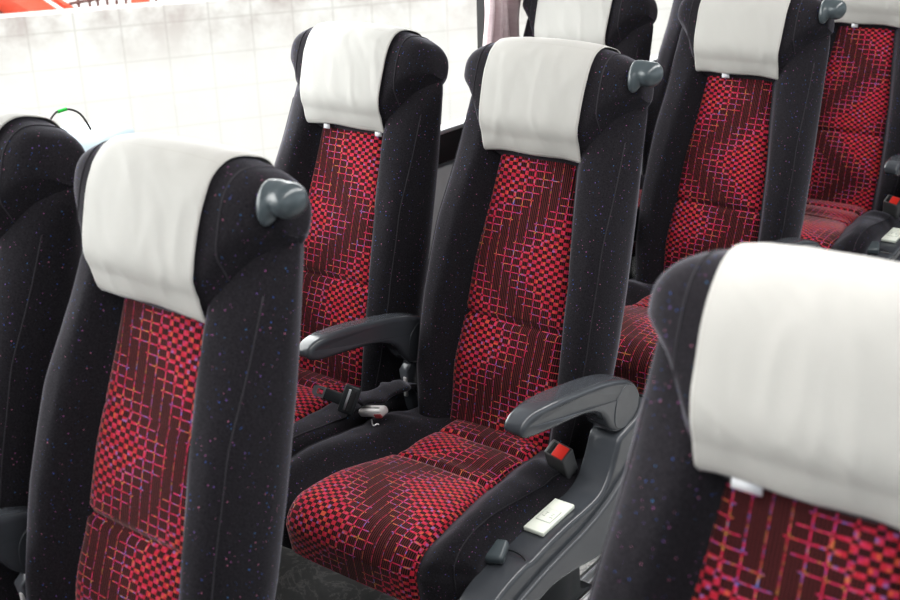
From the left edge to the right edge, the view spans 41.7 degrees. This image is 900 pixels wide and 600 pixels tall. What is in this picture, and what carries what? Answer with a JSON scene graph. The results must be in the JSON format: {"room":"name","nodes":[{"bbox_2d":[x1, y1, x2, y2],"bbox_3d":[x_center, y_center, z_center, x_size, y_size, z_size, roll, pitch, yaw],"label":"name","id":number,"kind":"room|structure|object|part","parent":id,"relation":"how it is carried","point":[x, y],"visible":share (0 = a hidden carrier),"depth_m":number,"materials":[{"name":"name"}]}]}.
{"room":"vehicle interior","nodes":[
{"label":"vehicle interior","id":0,"kind":"room"},
{"bbox_2d":[275,546,599,599],"bbox_3d":[0.844,0.630,2.758,2.540,0.060,8.000,14,26,35],"label":"floor","id":1,"kind":"structure","parent":0,"point":[299,578],"depth_m":2.71,"materials":[{"name":"carpet"}]},
{"bbox_2d":[0,133,311,599],"bbox_3d":[-0.524,0.443,1.569,0.579,1.201,0.776,14,26,35],"label":"seat","id":2,"kind":"object","parent":1,"relation":"on","point":[160,469],"visible":1,"depth_m":1.59,"materials":[{"name":"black fabric"}]},
{"bbox_3d":[-0.732,0.387,1.727,0.044,0.162,0.395,14,26,35],"label":"armrest","id":3,"kind":"part","parent":2,"relation":"part of","materials":[{"name":"grey plastic"}]},
{"bbox_3d":[-0.634,0.493,1.899,0.024,0.230,0.115,14,26,35],"label":"armrest post","id":4,"kind":"part","parent":2,"relation":"part of","materials":[{"name":"grey plastic"}]},
{"bbox_3d":[-0.434,0.281,1.678,0.256,0.580,0.181,14,26,35],"label":"panel","id":5,"kind":"part","parent":2,"relation":"part of","materials":[{"name":"red fabric"}]},
{"bbox_3d":[-0.415,0.262,1.698,0.436,0.784,0.327,14,26,35],"label":"backrest","id":6,"kind":"part","parent":2,"relation":"part of","materials":[{"name":"black fabric"}]},
{"bbox_3d":[-0.209,-0.121,1.478,0.061,0.058,0.054,14,26,35],"label":"grab handle","id":7,"kind":"part","parent":2,"relation":"part of","materials":[{"name":"plastic"}]},
{"bbox_2d":[282,37,662,599],"bbox_3d":[0.046,0.152,2.264,0.579,1.201,0.776,14,26,35],"label":"seat","id":8,"kind":"object","parent":1,"relation":"on","point":[499,478],"visible":0.98,"depth_m":2.24,"materials":[{"name":"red fabric"}]},
{"bbox_3d":[-0.162,0.097,2.422,0.044,0.162,0.395,14,26,35],"label":"armrest","id":9,"kind":"part","parent":8,"relation":"part of","materials":[{"name":"grey plastic"}]},
{"bbox_2d":[312,380,416,415],"bbox_3d":[-0.153,0.194,2.459,0.265,0.104,0.094,-21,29,-41],"label":"belt","id":10,"kind":"object","parent":8,"relation":"on","point":[347,401],"visible":0.96,"depth_m":2.39,"materials":[{"name":"fabric"}]},
{"bbox_2d":[358,405,387,425],"bbox_3d":[-0.159,0.229,2.379,0.080,0.038,0.044,18,29,41],"label":"buckle","id":11,"kind":"object","parent":8,"relation":"on","point":[377,411],"visible":1,"depth_m":2.37,"materials":[{"name":"metal"}]},
{"bbox_3d":[-0.065,0.203,2.594,0.024,0.230,0.115,14,26,35],"label":"armrest post","id":12,"kind":"part","parent":8,"relation":"part of","materials":[{"name":"grey plastic"}]},
{"bbox_3d":[-0.030,0.363,2.270,0.310,0.119,0.528,14,26,35],"label":"seat panel","id":13,"kind":"part","parent":8,"relation":"part of","materials":[{"name":"red fabric"}]},
{"bbox_2d":[282,407,582,599],"bbox_3d":[-0.026,0.369,2.277,0.481,0.178,0.518,14,26,35],"label":"cushion","id":14,"kind":"object","parent":8,"relation":"on","point":[420,503],"depth_m":2.15,"materials":[{"name":"red fabric"}]},
{"bbox_3d":[0.079,0.429,2.012,0.036,0.032,0.045,5,22,17],"label":"recline lever","id":15,"kind":"part","parent":8,"relation":"part of","materials":[{"name":"plastic"}]},
{"bbox_3d":[0.136,-0.009,2.373,0.256,0.580,0.181,14,26,35],"label":"panel","id":16,"kind":"part","parent":8,"relation":"part of","materials":[{"name":"red fabric"}]},
{"bbox_3d":[0.155,-0.028,2.393,0.436,0.784,0.327,14,26,35],"label":"backrest","id":17,"kind":"part","parent":8,"relation":"part of","materials":[{"name":"fabric"}]},
{"bbox_2d":[524,498,573,536],"bbox_3d":[0.178,0.388,2.109,0.042,0.014,0.105,14,26,35],"label":"outlet plate","id":18,"kind":"object","parent":8,"relation":"attached to","point":[544,517],"depth_m":2.10,"materials":[{"name":"beige plastic"}]},
{"bbox_3d":[0.223,0.544,2.511,0.040,0.282,0.260,14,26,35],"label":"leg","id":19,"kind":"part","parent":8,"relation":"part of","materials":[{"name":"plastic"}]},
{"bbox_3d":[0.226,0.435,2.126,0.022,0.174,0.535,14,26,35],"label":"trim","id":20,"kind":"part","parent":8,"relation":"part of","materials":[{"name":"grey plastic"}]},
{"bbox_3d":[0.223,0.208,2.106,0.054,0.162,0.395,14,26,35],"label":"armrest","id":21,"kind":"part","parent":8,"relation":"part of","materials":[{"name":"grey plastic"}]},
{"bbox_3d":[0.361,-0.411,2.173,0.061,0.058,0.054,14,26,35],"label":"grab handle","id":22,"kind":"part","parent":8,"relation":"part of","materials":[{"name":"plastic"}]},
{"bbox_2d":[577,559,598,599],"bbox_3d":[0.547,0.522,2.956,0.060,0.016,7.600,14,26,35],"label":"rail","id":23,"kind":"object","parent":1,"relation":"on","point":[587,576],"visible":0.02,"depth_m":2.69,"materials":[{"name":"metal"}]},
{"bbox_2d":[613,0,846,397],"bbox_3d":[0.616,-0.138,2.959,0.579,1.201,0.776,14,26,35],"label":"seat","id":24,"kind":"object","parent":1,"relation":"on","point":[731,155],"visible":0.66,"depth_m":3.01,"materials":[{"name":"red fabric"}]},
{"bbox_3d":[0.505,-0.087,3.289,0.024,0.230,0.115,14,26,35],"label":"armrest post","id":25,"kind":"part","parent":24,"relation":"part of","materials":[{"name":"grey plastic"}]},
{"bbox_3d":[0.540,0.073,2.965,0.310,0.119,0.528,14,26,35],"label":"seat panel","id":26,"kind":"part","parent":24,"relation":"part of","materials":[{"name":"red fabric"}]},
{"bbox_2d":[625,277,654,395],"bbox_3d":[0.543,0.079,2.972,0.481,0.178,0.518,14,26,35],"label":"cushion","id":27,"kind":"object","parent":24,"relation":"on","point":[639,330],"depth_m":2.80,"materials":[{"name":"red fabric"}]},
{"bbox_3d":[0.705,-0.299,3.068,0.256,0.580,0.181,14,26,35],"label":"panel","id":28,"kind":"part","parent":24,"relation":"part of","materials":[{"name":"red fabric"}]},
{"bbox_3d":[0.725,-0.318,3.088,0.436,0.784,0.327,14,26,35],"label":"backrest","id":29,"kind":"part","parent":24,"relation":"part of","materials":[{"name":"fabric"}]},
{"bbox_3d":[0.793,-0.082,2.800,0.054,0.162,0.395,14,26,35],"label":"armrest","id":30,"kind":"part","parent":24,"relation":"part of","materials":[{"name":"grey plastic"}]},
{"bbox_3d":[0.930,-0.702,2.868,0.061,0.058,0.054,14,26,35],"label":"grab handle","id":31,"kind":"part","parent":24,"relation":"part of","materials":[{"name":"plastic"}]},
{"bbox_2d":[588,243,899,599],"bbox_3d":[0.204,0.616,1.065,0.481,1.201,0.758,14,26,35],"label":"seat","id":32,"kind":"object","parent":1,"relation":"on","point":[763,462],"visible":1,"depth_m":1.10,"materials":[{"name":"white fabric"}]},
{"bbox_3d":[0.326,0.442,1.175,0.436,0.784,0.327,14,26,35],"label":"backrest","id":33,"kind":"part","parent":32,"relation":"part of","materials":[{"name":"black fabric"}]},
{"bbox_3d":[0.306,0.462,1.155,0.256,0.580,0.181,14,26,35],"label":"panel","id":34,"kind":"part","parent":32,"relation":"part of","materials":[{"name":"red fabric"}]},
{"bbox_2d":[800,0,899,261],"bbox_3d":[1.185,-0.428,3.654,0.579,1.201,0.776,14,26,35],"label":"seat","id":35,"kind":"object","parent":1,"relation":"on","point":[853,204],"visible":0.59,"depth_m":3.71,"materials":[{"name":"red fabric"}]},
{"bbox_3d":[1.109,-0.217,3.660,0.310,0.119,0.528,14,26,35],"label":"seat panel","id":36,"kind":"part","parent":35,"relation":"part of","materials":[{"name":"red fabric"}]},
{"bbox_3d":[1.275,-0.589,3.763,0.256,0.580,0.181,14,26,35],"label":"panel","id":37,"kind":"part","parent":35,"relation":"part of","materials":[{"name":"red fabric"}]},
{"bbox_3d":[1.294,-0.608,3.783,0.436,0.784,0.327,14,26,35],"label":"backrest","id":38,"kind":"part","parent":35,"relation":"part of","materials":[{"name":"red fabric"}]},
{"bbox_2d":[830,210,899,255],"bbox_3d":[1.113,-0.211,3.667,0.481,0.178,0.518,14,26,35],"label":"cushion","id":39,"kind":"object","parent":35,"relation":"on","point":[859,232],"depth_m":3.47,"materials":[{"name":"black fabric"}]},
{"bbox_3d":[1.219,-0.151,3.402,0.036,0.032,0.045,5,22,17],"label":"recline lever","id":40,"kind":"part","parent":35,"relation":"part of","materials":[{"name":"plastic"}]},
{"bbox_2d":[881,227,899,242],"bbox_3d":[1.317,-0.192,3.499,0.042,0.014,0.105,14,26,35],"label":"outlet plate","id":41,"kind":"object","parent":35,"relation":"attached to","point":[888,234],"depth_m":3.48,"materials":[{"name":"beige plastic"}]},
{"bbox_3d":[1.362,-0.372,3.496,0.054,0.162,0.395,14,26,35],"label":"armrest","id":42,"kind":"part","parent":35,"relation":"part of","materials":[{"name":"grey plastic"}]},
{"bbox_3d":[-0.042,0.376,3.378,0.060,0.016,7.600,14,26,35],"label":"rail","id":43,"kind":"object","parent":1,"relation":"on","visible":0},
{"bbox_2d":[0,105,84,599],"bbox_3d":[-0.915,0.342,1.860,0.481,1.201,0.758,14,26,35],"label":"seat","id":44,"kind":"object","parent":43,"relation":"on","point":[41,246],"visible":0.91,"depth_m":1.80,"materials":[{"name":"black fabric"}]},
{"bbox_2d":[274,21,448,456],"bbox_3d":[-0.357,0.049,2.563,0.481,1.201,0.758,14,26,35],"label":"seat","id":45,"kind":"object","parent":43,"relation":"on","point":[361,136],"visible":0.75,"depth_m":2.55,"materials":[{"name":"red fabric"}]},
{"bbox_3d":[-0.420,0.267,2.550,0.310,0.119,0.528,14,26,35],"label":"seat panel","id":46,"kind":"part","parent":45,"relation":"part of","materials":[{"name":"fabric"}]},
{"bbox_3d":[-0.255,-0.105,2.653,0.256,0.580,0.181,14,26,35],"label":"panel","id":47,"kind":"part","parent":45,"relation":"part of","materials":[{"name":"red fabric"}]},
{"bbox_2d":[291,392,406,456],"bbox_3d":[-0.417,0.273,2.557,0.481,0.178,0.518,14,26,35],"label":"cushion","id":48,"kind":"object","parent":45,"relation":"on","point":[316,419],"depth_m":2.44,"materials":[{"name":"black fabric"}]},
{"bbox_3d":[-0.235,-0.125,2.673,0.436,0.784,0.327,14,26,35],"label":"backrest","id":49,"kind":"part","parent":45,"relation":"part of","materials":[{"name":"black fabric"}]},
{"bbox_2d":[427,0,657,266],"bbox_3d":[0.212,-0.241,3.258,0.481,1.201,0.758,14,26,35],"label":"seat","id":50,"kind":"object","parent":43,"relation":"on","point":[626,26],"visible":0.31,"depth_m":3.20,"materials":[{"name":"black fabric"}]},
{"bbox_3d":[0.334,-0.415,3.368,0.436,0.784,0.327,14,26,35],"label":"backrest","id":51,"kind":"part","parent":50,"relation":"part of","materials":[{"name":"fabric"}]},
{"bbox_2d":[638,0,682,206],"bbox_3d":[0.782,-0.531,3.953,0.481,1.201,0.758,14,26,35],"label":"seat","id":52,"kind":"object","parent":43,"relation":"on","point":[666,54],"visible":0.03,"depth_m":4.08,"materials":[{"name":"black fabric"}]},
{"bbox_3d":[0.719,-0.314,3.940,0.310,0.119,0.528,14,26,35],"label":"seat panel","id":53,"kind":"part","parent":52,"relation":"part of","materials":[{"name":"fabric"}]},
{"bbox_2d":[639,175,643,189],"bbox_3d":[0.722,-0.307,3.947,0.481,0.178,0.518,14,26,35],"label":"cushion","id":54,"kind":"object","parent":52,"relation":"on","point":[642,176],"depth_m":4.06,"materials":[{"name":"black fabric"}]},
{"bbox_2d":[428,158,642,258],"bbox_3d":[-0.189,0.005,3.343,0.060,0.740,8.000,14,26,35],"label":"wall","id":55,"kind":"structure","parent":0,"point":[444,169],"depth_m":3.41,"materials":[{"name":"white plastic"}]},
{"bbox_2d":[438,127,462,164],"bbox_3d":[-0.177,-0.366,3.179,0.060,0.090,8.000,14,26,35],"label":"trim","id":56,"kind":"structure","parent":55,"relation":"attached to","point":[449,141],"depth_m":3.35,"materials":[{"name":"black plastic"}]},
{"bbox_2d":[462,0,484,117],"bbox_3d":[-0.616,-0.632,2.510,0.030,0.960,2.350,14,26,35],"label":"window","id":57,"kind":"structure","parent":55,"relation":"in","point":[480,3],"depth_m":3.44,"materials":[{"name":"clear glass"}]},
{"bbox_2d":[440,54,657,134],"bbox_3d":[-0.171,-0.407,3.156,0.050,0.012,8.000,14,26,35],"label":"trim","id":58,"kind":"structure","parent":55,"relation":"attached to","point":[456,124],"depth_m":3.36,"materials":[{"name":"grey plastic"}]},
{"bbox_2d":[50,107,91,129],"bbox_3d":[-0.753,-0.244,2.372,0.009,0.287,0.111,12,26,32],"label":"cable","id":59,"kind":"object","parent":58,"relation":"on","point":[65,108],"visible":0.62,"depth_m":2.33,"materials":[{"name":"black rubber"}]},
{"bbox_3d":[-0.216,-1.377,2.789,0.050,0.320,8.000,14,26,35],"label":"trim","id":60,"kind":"structure","parent":0,"visible":0},
{"bbox_2d":[483,0,520,45],"bbox_3d":[0.163,-1.027,3.346,0.068,0.921,0.237,14,26,35],"label":"curtain","id":61,"kind":"object","parent":60,"relation":"hanging from","point":[501,16],"visible":0.4,"depth_m":3.38,"materials":[{"name":"pink fabric"}]},
{"label":"outside","id":62,"kind":"structure","parent":0,"visible":0},
{"bbox_2d":[45,0,169,8],"bbox_3d":[-4.035,0.368,7.190,60.000,0.060,60.000,14,26,35],"label":"ground","id":63,"kind":"structure","parent":62,"point":[102,2],"depth_m":23.28,"materials":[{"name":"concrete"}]},
{"bbox_2d":[0,0,157,13],"bbox_3d":[-2.716,-1.673,9.144,3.361,3.400,0.260,-11,23,-22],"label":"gantry","id":64,"kind":"object","parent":63,"relation":"on","point":[6,6],"visible":0.05,"depth_m":8.74,"materials":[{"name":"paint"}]},
{"bbox_3d":[-2.603,-2.300,8.963,0.573,0.078,0.028,-11,23,-22],"label":"rail","id":65,"kind":"part","parent":64,"relation":"part of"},
{"bbox_3d":[-2.361,-1.742,9.290,0.106,3.400,0.106,5,22,17],"label":"post","id":66,"kind":"part","parent":64,"relation":"part of","materials":[{"name":"red paint"}]},
{"bbox_2d":[61,123,134,151],"bbox_3d":[-1.536,0.011,5.388,0.340,1.620,0.260,5,22,16],"label":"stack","id":67,"kind":"object","parent":63,"relation":"on","point":[88,138],"visible":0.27,"depth_m":5.03,"materials":[{"name":"white"}]},
{"bbox_2d":[0,0,672,164],"bbox_3d":[-1.816,-1.174,8.477,16.000,1.900,0.203,-11,23,-22],"label":"window","id":68,"kind":"structure","parent":63,"relation":"on","point":[222,72],"depth_m":8.21,"materials":[{"name":"glass"}]}
]}

